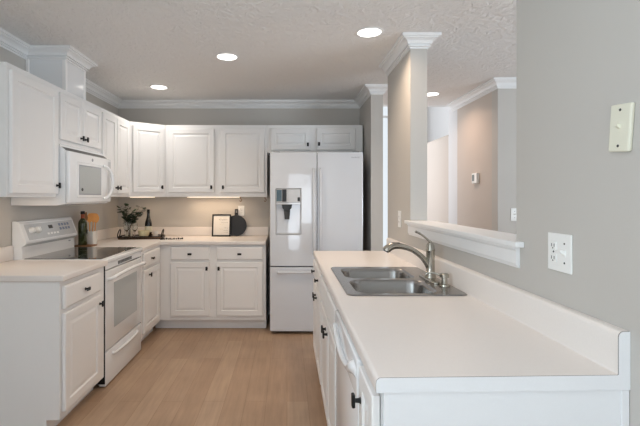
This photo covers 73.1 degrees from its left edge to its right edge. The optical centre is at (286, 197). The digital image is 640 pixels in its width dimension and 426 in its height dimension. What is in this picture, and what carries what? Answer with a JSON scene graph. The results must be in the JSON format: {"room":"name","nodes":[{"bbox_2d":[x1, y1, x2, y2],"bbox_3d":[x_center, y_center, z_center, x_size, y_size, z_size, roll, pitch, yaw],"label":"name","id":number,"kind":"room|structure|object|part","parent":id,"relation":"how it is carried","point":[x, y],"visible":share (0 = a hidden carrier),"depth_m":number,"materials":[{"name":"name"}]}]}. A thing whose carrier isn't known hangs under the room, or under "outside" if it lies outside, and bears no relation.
{"room":"kitchen","nodes":[
{"label":"kitchen","id":0,"kind":"room"},
{"bbox_2d":[0,47,117,246],"bbox_3d":[-2.030,0.120,1.480,0.100,2.500,7.360,0,0,0],"label":"wall","id":1,"kind":"structure","parent":0,"point":[107,213],"depth_m":3.60,"materials":[{"name":"beige paint"}]},
{"bbox_2d":[0,246,12,262],"bbox_3d":[-1.969,0.396,2.772,0.020,0.104,0.620,0,0,0],"label":"backsplash","id":2,"kind":"structure","parent":1,"relation":"attached to","point":[6,253],"depth_m":3.00,"materials":[{"name":"white laminate"}]},
{"bbox_2d":[0,62,60,196],"bbox_3d":[-1.790,-0.401,2.801,0.379,0.795,0.548,0,0,0],"label":"upper cabinet","id":3,"kind":"object","parent":1,"relation":"attached to","point":[29,104],"visible":1,"depth_m":2.71,"materials":[{"name":"white paint"}]},
{"bbox_2d":[56,86,100,152],"bbox_3d":[-1.790,-0.593,3.439,0.379,0.411,0.722,0,0,0],"label":"upper cabinet","id":4,"kind":"object","parent":1,"relation":"attached to","point":[79,118],"visible":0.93,"depth_m":3.37,"materials":[{"name":"white paint"}]},
{"bbox_2d":[26,59,85,99],"bbox_3d":[-1.829,-0.965,3.421,0.301,0.329,0.337,0,0,0],"label":"chase","id":5,"kind":"object","parent":4,"relation":"on","point":[62,74],"visible":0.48,"depth_m":3.27,"materials":[{"name":"white paint"}]},
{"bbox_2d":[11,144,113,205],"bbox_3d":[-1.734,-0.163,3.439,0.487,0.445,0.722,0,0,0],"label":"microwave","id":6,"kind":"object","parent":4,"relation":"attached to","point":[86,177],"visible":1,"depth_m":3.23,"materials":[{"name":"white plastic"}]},
{"bbox_3d":[-1.571,-0.147,3.439,0.031,0.375,0.722,0,0,0],"label":"door","id":7,"kind":"part","parent":6,"relation":"part of","materials":[{"name":"white plastic"}]},
{"bbox_3d":[-1.554,-0.133,3.398,0.005,0.266,0.430,0,0,0],"label":"door frame","id":8,"kind":"part","parent":6,"relation":"part of","materials":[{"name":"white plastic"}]},
{"bbox_3d":[-1.525,-0.130,3.672,0.027,0.294,0.103,0,0,36],"label":"handle","id":9,"kind":"part","parent":6,"relation":"part of","materials":[{"name":"white plastic"}]},
{"bbox_3d":[-1.637,-0.590,3.263,0.020,0.340,0.329,0,0,0],"label":"door","id":10,"kind":"part","parent":4,"relation":"part of","materials":[{"name":"white paint"}]},
{"bbox_3d":[-1.637,-0.590,3.605,0.020,0.340,0.334,0,0,0],"label":"door","id":11,"kind":"part","parent":4,"relation":"part of","materials":[{"name":"white paint"}]},
{"bbox_2d":[100,107,128,196],"bbox_3d":[-1.790,-0.403,4.148,0.379,0.791,0.690,0,0,0],"label":"upper cabinet","id":12,"kind":"object","parent":1,"relation":"attached to","point":[114,128],"visible":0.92,"depth_m":4.13,"materials":[{"name":"white paint"}]},
{"bbox_3d":[-1.637,-0.400,3.965,0.020,0.720,0.306,0,0,0],"label":"door","id":13,"kind":"part","parent":12,"relation":"part of","materials":[{"name":"white paint"}]},
{"bbox_3d":[-1.637,-0.400,4.287,0.020,0.720,0.315,0,0,0],"label":"door","id":14,"kind":"part","parent":12,"relation":"part of","materials":[{"name":"white paint"}]},
{"bbox_2d":[129,121,164,196],"bbox_3d":[-1.661,-0.403,4.768,0.636,0.791,0.542,0,0,0],"label":"upper cabinet","id":15,"kind":"object","parent":1,"relation":"attached to","point":[146,140],"visible":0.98,"depth_m":4.60,"materials":[{"name":"white paint"}]},
{"bbox_2d":[0,28,387,108],"bbox_3d":[-0.467,-1.087,1.480,3.027,0.087,7.360,0,0,0],"label":"trim","id":16,"kind":"structure","parent":1,"relation":"attached to","point":[8,41],"depth_m":4.96,"materials":[{"name":"white paint"}]},
{"bbox_2d":[57,314,326,425],"bbox_3d":[1.560,1.410,3.200,7.280,0.080,11.000,0,0,0],"label":"floor","id":17,"kind":"structure","parent":0,"point":[178,376],"depth_m":3.14,"materials":[{"name":"brown wood"}]},
{"bbox_2d":[0,267,103,425],"bbox_3d":[-1.619,0.928,2.775,0.719,0.884,0.599,0,0,0],"label":"base cabinet","id":18,"kind":"object","parent":17,"relation":"on","point":[52,333],"visible":0.98,"depth_m":2.48,"materials":[{"name":"white paint"}]},
{"bbox_2d":[0,246,107,281],"bbox_3d":[-1.630,0.414,2.772,0.698,0.141,0.620,0,0,0],"label":"countertop","id":19,"kind":"structure","parent":18,"relation":"on","point":[11,270],"depth_m":2.71,"materials":[{"name":"white laminate"}]},
{"bbox_3d":[-1.297,0.582,2.739,0.020,0.133,0.478,0,0,0],"label":"drawer","id":20,"kind":"part","parent":18,"relation":"part of","materials":[{"name":"white paint"}]},
{"bbox_3d":[-1.297,0.959,2.739,0.020,0.570,0.478,0,0,0],"label":"door","id":21,"kind":"part","parent":18,"relation":"part of","materials":[{"name":"white paint"}]},
{"bbox_2d":[12,217,145,386],"bbox_3d":[-1.605,0.771,3.467,0.743,1.198,0.768,0,0,0],"label":"range","id":22,"kind":"object","parent":17,"relation":"on","point":[48,238],"visible":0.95,"depth_m":3.36,"materials":[{"name":"white metal"}]},
{"bbox_3d":[-1.887,0.245,3.191,0.046,0.053,0.052,0,0,0],"label":"knob","id":23,"kind":"part","parent":22,"relation":"part of","materials":[{"name":"white plastic"}]},
{"bbox_3d":[-1.887,0.245,3.271,0.046,0.053,0.052,0,0,0],"label":"knob","id":24,"kind":"part","parent":22,"relation":"part of","materials":[{"name":"white plastic"}]},
{"bbox_3d":[-1.897,0.255,3.477,0.045,0.115,0.691,0,0,0],"label":"control panel","id":25,"kind":"part","parent":22,"relation":"part of","materials":[{"name":"white plastic"}]},
{"bbox_2d":[23,247,141,262],"bbox_3d":[-1.625,0.460,3.469,0.663,0.028,0.764,0,0,0],"label":"cooktop","id":26,"kind":"object","parent":22,"relation":"in","point":[112,254],"depth_m":3.39,"materials":[{"name":"black glass"}]},
{"bbox_3d":[-1.329,1.241,3.469,0.053,0.242,0.758,0,0,0],"label":"storage drawer","id":27,"kind":"part","parent":22,"relation":"part of","materials":[{"name":"white metal"}]},
{"bbox_3d":[-1.331,0.501,3.469,0.051,0.048,0.754,0,0,0],"label":"vent panel","id":28,"kind":"part","parent":22,"relation":"part of","materials":[{"name":"white metal"}]},
{"bbox_3d":[-1.328,0.820,3.469,0.056,0.576,0.758,0,0,0],"label":"oven door","id":29,"kind":"part","parent":22,"relation":"part of","materials":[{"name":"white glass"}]},
{"bbox_3d":[-1.268,0.578,3.469,0.071,0.060,0.724,0,0,0],"label":"handle","id":30,"kind":"part","parent":22,"relation":"part of","materials":[{"name":"white metal"}]},
{"bbox_2d":[140,245,159,340],"bbox_3d":[-1.619,0.928,4.150,0.719,0.884,0.576,0,0,0],"label":"base cabinet","id":31,"kind":"object","parent":17,"relation":"on","point":[150,272],"visible":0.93,"depth_m":4.06,"materials":[{"name":"white paint"}]},
{"bbox_3d":[-1.297,0.575,4.122,0.020,0.134,0.475,0,0,0],"label":"drawer","id":32,"kind":"part","parent":31,"relation":"part of","materials":[{"name":"white paint"}]},
{"bbox_3d":[-1.297,0.948,4.122,0.020,0.564,0.475,0,0,0],"label":"door","id":33,"kind":"part","parent":31,"relation":"part of","materials":[{"name":"white paint"}]},
{"bbox_2d":[155,240,267,327],"bbox_3d":[-0.799,0.928,4.715,1.163,0.884,0.649,0,0,0],"label":"base cabinet","id":34,"kind":"object","parent":17,"relation":"on","point":[202,286],"visible":0.99,"depth_m":4.42,"materials":[{"name":"white paint"}]},
{"bbox_2d":[74,227,267,250],"bbox_3d":[-1.098,0.414,4.448,1.762,0.141,1.182,0,0,0],"label":"countertop","id":35,"kind":"structure","parent":34,"relation":"on","point":[190,235],"depth_m":4.59,"materials":[{"name":"white laminate"}]},
{"bbox_2d":[74,244,96,246],"bbox_3d":[-1.855,0.441,3.953,0.170,0.012,0.125,0,0,0],"label":"serving board","id":36,"kind":"object","parent":35,"relation":"on","point":[87,245],"visible":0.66,"depth_m":3.90,"materials":[{"name":"brown wood"}]},
{"bbox_2d":[78,211,87,244],"bbox_3d":[-1.871,0.280,3.940,0.080,0.309,0.078,0,0,0],"label":"oil bottle","id":37,"kind":"object","parent":36,"relation":"on","point":[82,224],"visible":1,"depth_m":3.91,"materials":[{"name":"green glass"}]},
{"bbox_2d":[87,231,96,243],"bbox_3d":[-1.858,0.382,4.075,0.090,0.130,0.090,0,0,0],"label":"utensil crock","id":38,"kind":"object","parent":35,"relation":"on","point":[92,235],"visible":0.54,"depth_m":4.03,"materials":[{"name":"white ceramic"}]},
{"bbox_2d":[87,213,92,230],"bbox_3d":[-1.869,0.292,4.067,0.017,0.286,0.061,0,0,27],"label":"wooden spoon","id":39,"kind":"object","parent":38,"relation":"in","point":[90,217],"visible":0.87,"depth_m":4.06,"materials":[{"name":"brown wood"}]},
{"bbox_3d":[-1.866,0.193,4.065,0.010,0.087,0.061,0,0,28],"label":"blade","id":40,"kind":"part","parent":39,"relation":"part of","materials":[{"name":"brown wood"}]},
{"bbox_2d":[93,214,98,230],"bbox_3d":[-1.833,0.295,4.108,0.029,0.282,0.084,0,0,10],"label":"wooden spoon","id":41,"kind":"object","parent":38,"relation":"in","point":[95,217],"visible":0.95,"depth_m":4.12,"materials":[{"name":"brown wood"}]},
{"bbox_3d":[-1.830,0.199,4.123,0.016,0.088,0.061,0,0,25],"label":"blade","id":42,"kind":"part","parent":41,"relation":"part of","materials":[{"name":"brown wood"}]},
{"bbox_2d":[117,229,164,239],"bbox_3d":[-1.585,0.393,4.700,0.487,0.107,0.239,0,0,-6],"label":"serving tray","id":43,"kind":"object","parent":35,"relation":"on","point":[161,235],"visible":0.95,"depth_m":4.59,"materials":[{"name":"brown wood"}]},
{"bbox_2d":[124,223,129,235],"bbox_3d":[-1.723,0.354,4.624,0.064,0.155,0.063,0,0,0],"label":"wine glass","id":44,"kind":"object","parent":43,"relation":"on","point":[126,225],"visible":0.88,"depth_m":4.60,"materials":[{"name":"clear glass"}]},
{"bbox_2d":[117,203,145,235],"bbox_3d":[-1.705,0.247,4.729,0.323,0.370,0.150,0,0,0],"label":"vase","id":45,"kind":"object","parent":43,"relation":"on","point":[127,219],"visible":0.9,"depth_m":4.71,"materials":[{"name":"clear glass"}]},
{"bbox_2d":[132,223,137,235],"bbox_3d":[-1.641,0.354,4.636,0.064,0.155,0.063,0,0,0],"label":"wine glass","id":46,"kind":"object","parent":43,"relation":"on","point":[134,225],"visible":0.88,"depth_m":4.61,"materials":[{"name":"clear glass"}]},
{"bbox_3d":[-1.585,0.428,4.700,0.469,0.028,0.239,0,0,-6],"label":"iron rail","id":47,"kind":"part","parent":43,"relation":"part of","materials":[{"name":"black metal"}]},
{"bbox_2d":[138,230,149,235],"bbox_3d":[-1.551,0.395,4.659,0.124,0.075,0.124,0,0,0],"label":"patterned bowl","id":48,"kind":"object","parent":43,"relation":"on","point":[140,232],"visible":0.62,"depth_m":4.62,"materials":[{"name":"beige ceramic"}]},
{"bbox_2d":[145,209,151,235],"bbox_3d":[-1.536,0.282,4.765,0.078,0.300,0.078,0,0,0],"label":"wine bottle","id":49,"kind":"object","parent":43,"relation":"on","point":[148,223],"visible":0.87,"depth_m":4.74,"materials":[{"name":"black glass"}]},
{"bbox_2d":[212,214,230,235],"bbox_3d":[-0.755,0.321,4.953,0.215,0.254,0.060,0,0,0],"label":"framed print","id":50,"kind":"object","parent":35,"relation":"on","point":[221,223],"visible":1,"depth_m":4.95,"materials":[{"name":"white paper"}]},
{"bbox_2d":[231,209,246,235],"bbox_3d":[-0.590,0.291,4.996,0.244,0.314,0.060,0,0,0],"label":"serving board","id":51,"kind":"object","parent":35,"relation":"on","point":[238,223],"visible":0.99,"depth_m":4.99,"materials":[{"name":"black wood"}]},
{"bbox_3d":[-0.996,0.575,4.427,0.402,0.134,0.020,0,0,0],"label":"drawer","id":52,"kind":"part","parent":34,"relation":"part of","materials":[{"name":"white paint"}]},
{"bbox_3d":[-0.996,0.943,4.427,0.402,0.551,0.020,0,0,0],"label":"door","id":53,"kind":"part","parent":34,"relation":"part of","materials":[{"name":"white paint"}]},
{"bbox_3d":[-0.487,0.575,4.427,0.475,0.134,0.020,0,0,0],"label":"drawer","id":54,"kind":"part","parent":34,"relation":"part of","materials":[{"name":"white paint"}]},
{"bbox_3d":[-0.487,0.943,4.427,0.475,0.551,0.020,0,0,0],"label":"door","id":55,"kind":"part","parent":34,"relation":"part of","materials":[{"name":"white paint"}]},
{"bbox_2d":[270,152,362,331],"bbox_3d":[0.295,0.452,4.629,0.930,1.828,0.782,0,0,0],"label":"refrigerator","id":56,"kind":"object","parent":17,"relation":"on","point":[316,198],"visible":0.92,"depth_m":4.30,"materials":[{"name":"white plastic"}]},
{"bbox_3d":[0.014,-0.018,4.321,0.244,0.132,0.046,0,0,0],"label":"control panel","id":57,"kind":"part","parent":56,"relation":"part of","materials":[{"name":"white plastic"}]},
{"bbox_3d":[0.295,1.019,4.335,0.930,0.642,0.070,0,0,0],"label":"freezer drawer","id":58,"kind":"part","parent":56,"relation":"part of","materials":[{"name":"white metal"}]},
{"bbox_3d":[0.064,0.117,4.335,0.467,1.143,0.070,0,0,0],"label":"door","id":59,"kind":"part","parent":56,"relation":"part of","materials":[{"name":"white metal"}]},
{"bbox_3d":[0.295,0.745,4.276,0.789,0.027,0.051,0,0,0],"label":"handle","id":60,"kind":"part","parent":56,"relation":"part of","materials":[{"name":"white metal"}]},
{"bbox_3d":[0.265,0.140,4.272,0.020,0.876,0.068,0,0,0],"label":"handle","id":61,"kind":"part","parent":56,"relation":"part of","materials":[{"name":"white metal"}]},
{"bbox_3d":[0.330,0.140,4.272,0.020,0.876,0.068,0,0,0],"label":"handle","id":62,"kind":"part","parent":56,"relation":"part of","materials":[{"name":"white metal"}]},
{"bbox_3d":[0.531,0.117,4.335,0.457,1.143,0.070,0,0,0],"label":"door","id":63,"kind":"part","parent":56,"relation":"part of","materials":[{"name":"white metal"}]},
{"bbox_2d":[311,259,322,384],"bbox_3d":[0.527,0.928,3.192,0.675,0.884,0.805,0,0,0],"label":"base cabinet","id":64,"kind":"object","parent":17,"relation":"on","point":[316,294],"visible":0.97,"depth_m":3.09,"materials":[{"name":"white paint"}]},
{"bbox_3d":[0.227,0.578,3.382,0.020,0.135,0.365,0,0,0],"label":"drawer","id":65,"kind":"part","parent":64,"relation":"part of","materials":[{"name":"white paint"}]},
{"bbox_3d":[0.227,0.950,3.382,0.020,0.560,0.365,0,0,0],"label":"door","id":66,"kind":"part","parent":64,"relation":"part of","materials":[{"name":"white paint"}]},
{"bbox_3d":[0.227,0.578,3.002,0.020,0.135,0.365,0,0,0],"label":"drawer","id":67,"kind":"part","parent":64,"relation":"part of","materials":[{"name":"white paint"}]},
{"bbox_3d":[0.227,0.950,3.002,0.020,0.560,0.365,0,0,0],"label":"door","id":68,"kind":"part","parent":64,"relation":"part of","materials":[{"name":"white paint"}]},
{"bbox_2d":[321,277,337,425],"bbox_3d":[0.527,0.928,2.357,0.675,0.884,0.863,0,0,0],"label":"base cabinet","id":69,"kind":"object","parent":17,"relation":"on","point":[328,306],"visible":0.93,"depth_m":2.30,"materials":[{"name":"white paint"}]},
{"bbox_3d":[0.227,0.578,2.561,0.020,0.135,0.395,0,0,0],"label":"drawer","id":70,"kind":"part","parent":69,"relation":"part of","materials":[{"name":"white paint"}]},
{"bbox_3d":[0.227,0.950,2.561,0.020,0.560,0.395,0,0,0],"label":"door","id":71,"kind":"part","parent":69,"relation":"part of","materials":[{"name":"white paint"}]},
{"bbox_3d":[0.227,0.950,2.152,0.020,0.560,0.395,0,0,0],"label":"door","id":72,"kind":"part","parent":69,"relation":"part of","materials":[{"name":"white paint"}]},
{"bbox_3d":[0.227,0.578,2.152,0.020,0.135,0.395,0,0,0],"label":"drawer","id":73,"kind":"part","parent":69,"relation":"part of","materials":[{"name":"white paint"}]},
{"bbox_2d":[333,310,363,425],"bbox_3d":[0.497,0.929,1.619,0.605,0.882,0.601,0,0,0],"label":"dishwasher","id":74,"kind":"object","parent":17,"relation":"on","point":[348,361],"visible":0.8,"depth_m":1.57,"materials":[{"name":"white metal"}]},
{"bbox_3d":[0.225,0.563,1.615,0.060,0.086,0.567,0,0,0],"label":"handle","id":75,"kind":"part","parent":74,"relation":"part of","materials":[{"name":"white plastic"}]},
{"bbox_3d":[0.229,0.943,1.619,0.021,0.625,0.599,0,0,0],"label":"door","id":76,"kind":"part","parent":74,"relation":"part of","materials":[{"name":"white metal"}]},
{"bbox_2d":[351,366,382,425],"bbox_3d":[0.527,0.928,1.205,0.675,0.884,0.214,0,0,0],"label":"base cabinet","id":77,"kind":"object","parent":17,"relation":"on","point":[370,402],"visible":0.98,"depth_m":1.17,"materials":[{"name":"white paint"}]},
{"bbox_3d":[0.204,0.598,1.267,0.028,0.040,0.021,0,0,0],"label":"knob","id":78,"kind":"part","parent":77,"relation":"part of","materials":[{"name":"black metal"}]},
{"bbox_3d":[0.227,0.869,1.199,0.020,0.722,0.198,0,0,0],"label":"door","id":79,"kind":"part","parent":77,"relation":"part of","materials":[{"name":"white paint"}]},
{"bbox_2d":[313,238,629,392],"bbox_3d":[0.543,0.411,2.340,0.644,0.147,2.548,0,0,0],"label":"countertop","id":80,"kind":"structure","parent":77,"relation":"on","point":[500,336],"depth_m":1.32,"materials":[{"name":"white laminate"}]},
{"bbox_2d":[331,267,466,295],"bbox_3d":[0.553,0.527,2.348,0.556,0.172,0.795,0,0,0],"label":"sink","id":81,"kind":"object","parent":80,"relation":"in","point":[355,281],"visible":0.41,"depth_m":2.31,"materials":[{"name":"silver metal"}]},
{"bbox_3d":[0.520,0.528,2.522,0.390,0.170,0.335,0,0,0],"label":"bowl","id":82,"kind":"part","parent":81,"relation":"part of","materials":[{"name":"silver metal"}]},
{"bbox_3d":[0.520,0.528,2.152,0.390,0.170,0.335,0,0,0],"label":"bowl","id":83,"kind":"part","parent":81,"relation":"part of","materials":[{"name":"silver metal"}]},
{"bbox_2d":[383,231,440,283],"bbox_3d":[0.659,0.309,2.315,0.288,0.264,0.250,0,0,0],"label":"faucet","id":84,"kind":"object","parent":81,"relation":"on","point":[428,261],"visible":0.98,"depth_m":2.30,"materials":[{"name":"silver metal"}]},
{"bbox_3d":[0.648,0.316,2.315,0.267,0.146,0.044,0,0,0],"label":"spout","id":85,"kind":"part","parent":84,"relation":"part of","materials":[{"name":"silver metal"}]},
{"bbox_3d":[0.735,0.213,2.315,0.092,0.071,0.020,0,0,0],"label":"lever","id":86,"kind":"part","parent":84,"relation":"part of","materials":[{"name":"silver metal"}]},
{"bbox_3d":[0.772,0.435,2.315,0.062,0.012,0.250,0,0,0],"label":"plate","id":87,"kind":"part","parent":84,"relation":"part of","materials":[{"name":"silver metal"}]},
{"bbox_2d":[425,271,449,286],"bbox_3d":[0.754,0.408,2.155,0.118,0.067,0.052,0,0,9],"label":"soap dispenser","id":88,"kind":"object","parent":81,"relation":"on","point":[444,283],"visible":1,"depth_m":2.14,"materials":[{"name":"silver metal"}]},
{"bbox_2d":[383,390,628,425],"bbox_3d":[0.553,0.928,1.081,0.624,0.884,0.009,0,0,-2],"label":"end panel","id":89,"kind":"object","parent":17,"relation":"on","point":[599,407],"visible":1,"depth_m":1.08,"materials":[{"name":"laminate"}]},
{"bbox_2d":[118,109,359,313],"bbox_3d":[-0.557,0.120,5.100,2.846,2.500,0.120,0,0,0],"label":"wall","id":90,"kind":"structure","parent":0,"point":[164,211],"depth_m":5.04,"materials":[{"name":"beige paint"}]},
{"bbox_2d":[165,125,267,196],"bbox_3d":[-0.780,-0.403,4.864,1.120,0.791,0.349,0,0,0],"label":"upper cabinet","id":91,"kind":"object","parent":90,"relation":"attached to","point":[200,160],"visible":0.99,"depth_m":4.72,"materials":[{"name":"white paint"}]},
{"bbox_3d":[-1.052,-0.405,4.727,0.505,0.696,0.020,0,0,0],"label":"door","id":92,"kind":"part","parent":91,"relation":"part of","materials":[{"name":"white paint"}]},
{"bbox_3d":[-0.487,-0.405,4.727,0.481,0.696,0.020,0,0,0],"label":"door","id":93,"kind":"part","parent":91,"relation":"part of","materials":[{"name":"white paint"}]},
{"bbox_2d":[238,206,244,215],"bbox_3d":[-0.535,0.155,5.035,0.075,0.118,0.009,0,0,0],"label":"wall plate","id":94,"kind":"object","parent":90,"relation":"attached to","point":[241,209],"visible":1,"depth_m":5.03,"materials":[{"name":"white plastic"}]},
{"bbox_2d":[267,125,362,155],"bbox_3d":[0.307,-0.645,4.864,1.051,0.306,0.349,0,0,0],"label":"upper cabinet","id":95,"kind":"object","parent":90,"relation":"attached to","point":[280,138],"visible":0.94,"depth_m":4.72,"materials":[{"name":"white paint"}]},
{"bbox_3d":[0.038,-0.641,4.727,0.433,0.238,0.020,0,0,0],"label":"door","id":96,"kind":"part","parent":95,"relation":"part of","materials":[{"name":"white paint"}]},
{"bbox_3d":[0.538,-0.641,4.727,0.427,0.238,0.020,0,0,0],"label":"door","id":97,"kind":"part","parent":95,"relation":"part of","materials":[{"name":"white paint"}]},
{"bbox_2d":[0,0,515,104],"bbox_3d":[1.560,-1.180,1.475,7.280,0.100,7.550,0,0,0],"label":"ceiling","id":98,"kind":"structure","parent":0,"point":[285,49],"depth_m":3.10,"materials":[{"name":"white paint"}]},
{"bbox_2d":[149,85,168,89],"bbox_3d":[-1.309,-1.127,4.397,0.192,0.006,0.192,0,0,0],"label":"recessed light","id":99,"kind":"object","parent":98,"relation":"in","point":[158,87],"visible":1,"depth_m":4.40,"materials":[{"name":"white paint"}]},
{"bbox_2d":[215,53,238,60],"bbox_3d":[-0.481,-1.127,3.451,0.192,0.006,0.192,0,0,0],"label":"recessed light","id":100,"kind":"object","parent":98,"relation":"in","point":[221,56],"visible":1,"depth_m":3.44,"materials":[{"name":"white paint"}]},
{"bbox_2d":[355,27,383,37],"bbox_3d":[0.564,-1.127,2.940,0.192,0.006,0.192,0,0,0],"label":"recessed light","id":101,"kind":"object","parent":98,"relation":"in","point":[367,32],"visible":1,"depth_m":2.94,"materials":[{"name":"white paint"}]},
{"bbox_2d":[427,92,440,95],"bbox_3d":[1.575,-1.127,4.695,0.192,0.006,0.192,0,0,0],"label":"recessed light","id":102,"kind":"object","parent":98,"relation":"in","point":[428,93],"visible":0.69,"depth_m":4.66,"materials":[{"name":"white paint"}]},
{"bbox_2d":[360,95,382,250],"bbox_3d":[0.912,0.120,4.760,0.121,2.500,0.800,0,0,0],"label":"wall","id":103,"kind":"structure","parent":0,"point":[371,111],"depth_m":4.36,"materials":[{"name":"beige paint"}]},
{"bbox_2d":[388,49,426,244],"bbox_3d":[0.925,0.120,3.358,0.118,2.500,0.683,0,0,0],"label":"wall column","id":104,"kind":"structure","parent":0,"point":[407,82],"depth_m":3.06,"materials":[{"name":"beige paint"}]},
{"bbox_2d":[398,211,400,226],"bbox_3d":[0.861,0.165,3.295,0.009,0.125,0.075,0,0,0],"label":"wall plate","id":105,"kind":"object","parent":104,"relation":"attached to","point":[399,212],"visible":1,"depth_m":3.29,"materials":[{"name":"white plastic"}]},
{"bbox_2d":[379,32,441,76],"bbox_3d":[0.925,-1.087,3.358,0.266,0.087,0.831,0,0,0],"label":"trim","id":106,"kind":"structure","parent":104,"relation":"attached to","point":[407,41],"depth_m":3.02,"materials":[{"name":"white paint"}]},
{"bbox_2d":[383,105,447,106],"bbox_3d":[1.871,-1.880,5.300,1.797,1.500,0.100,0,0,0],"label":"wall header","id":107,"kind":"structure","parent":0,"point":[383,105],"depth_m":5.34,"materials":[{"name":"white paint"}]},
{"bbox_2d":[427,136,447,222],"bbox_3d":[2.395,0.300,6.940,0.750,2.140,3.120,0,0,0],"label":"wall ledge","id":108,"kind":"object","parent":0,"point":[437,151],"visible":0.21,"depth_m":5.77,"materials":[{"name":"beige paint"}]},
{"bbox_2d":[427,107,447,142],"bbox_3d":[2.830,-0.630,6.875,0.120,4.000,3.250,0,0,0],"label":"wall","id":109,"kind":"structure","parent":0,"point":[437,117],"depth_m":7.97,"materials":[{"name":"white paint"}]},
{"bbox_2d":[448,107,456,224],"bbox_3d":[2.080,0.120,5.240,0.120,2.500,0.280,0,0,0],"label":"wall pillar","id":110,"kind":"structure","parent":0,"point":[452,116],"depth_m":5.25,"materials":[{"name":"grey paint"}]},
{"bbox_2d":[457,92,491,229],"bbox_3d":[2.080,0.120,4.670,0.120,2.500,0.860,0,0,0],"label":"wall","id":111,"kind":"structure","parent":0,"point":[474,119],"depth_m":4.61,"materials":[{"name":"beige paint"}]},
{"bbox_2d":[472,173,478,183],"bbox_3d":[2.005,-0.205,4.580,0.030,0.110,0.124,0,0,0],"label":"thermostat","id":112,"kind":"object","parent":111,"relation":"attached to","point":[475,176],"visible":1,"depth_m":4.54,"materials":[{"name":"white plastic"}]},
{"bbox_2d":[492,89,515,233],"bbox_3d":[3.610,0.120,4.180,3.180,2.500,0.120,0,0,0],"label":"wall","id":113,"kind":"structure","parent":0,"point":[503,100],"depth_m":4.12,"materials":[{"name":"beige paint"}]},
{"bbox_2d":[447,77,515,111],"bbox_3d":[3.573,-1.087,4.643,3.254,0.087,1.194,0,0,0],"label":"trim","id":114,"kind":"structure","parent":113,"relation":"attached to","point":[495,83],"depth_m":4.33,"materials":[{"name":"white paint"}]},
{"bbox_2d":[511,208,515,220],"bbox_3d":[2.180,0.163,4.109,0.075,0.120,0.020,0,0,0],"label":"wall plate","id":115,"kind":"object","parent":113,"relation":"attached to","point":[513,210],"visible":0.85,"depth_m":4.11,"materials":[{"name":"white plastic"}]},
{"bbox_2d":[410,0,639,425],"bbox_3d":[0.925,0.120,1.208,0.118,2.500,3.617,0,0,0],"label":"wall","id":116,"kind":"structure","parent":0,"point":[576,60],"depth_m":1.27,"materials":[{"name":"beige paint"}]},
{"bbox_2d":[407,224,519,267],"bbox_3d":[0.856,0.223,2.314,0.020,0.078,1.432,0,0,0],"label":"trim","id":117,"kind":"structure","parent":116,"relation":"attached to","point":[507,255],"depth_m":1.96,"materials":[{"name":"white paint"}]},
{"bbox_2d":[404,220,523,247],"bbox_3d":[0.925,0.173,2.311,0.187,0.022,1.489,0,0,0],"label":"trim","id":118,"kind":"structure","parent":116,"relation":"attached to","point":[503,238],"depth_m":2.05,"materials":[{"name":"white paint"}]},
{"bbox_2d":[548,232,572,274],"bbox_3d":[0.855,0.174,1.360,0.020,0.120,0.116,0,0,0],"label":"wall plate","id":119,"kind":"object","parent":116,"relation":"attached to","point":[560,246],"visible":1,"depth_m":1.35,"materials":[{"name":"white plastic"}]},
{"bbox_2d":[550,240,556,249],"bbox_3d":[0.859,0.154,1.387,0.004,0.028,0.033,0,0,0],"label":"receptacle","id":120,"kind":"object","parent":119,"relation":"attached to","point":[553,243],"depth_m":1.38,"materials":[{"name":"white plastic"}]},
{"bbox_2d":[550,253,556,262],"bbox_3d":[0.859,0.194,1.387,0.004,0.028,0.033,0,0,0],"label":"receptacle","id":121,"kind":"object","parent":119,"relation":"attached to","point":[553,256],"depth_m":1.38,"materials":[{"name":"white plastic"}]},
{"bbox_2d":[608,102,634,151],"bbox_3d":[0.855,-0.179,1.106,0.020,0.127,0.079,0,0,0],"label":"wall plate","id":122,"kind":"object","parent":116,"relation":"attached to","point":[622,115],"visible":1,"depth_m":1.10,"materials":[{"name":"beige plastic"}]}
]}

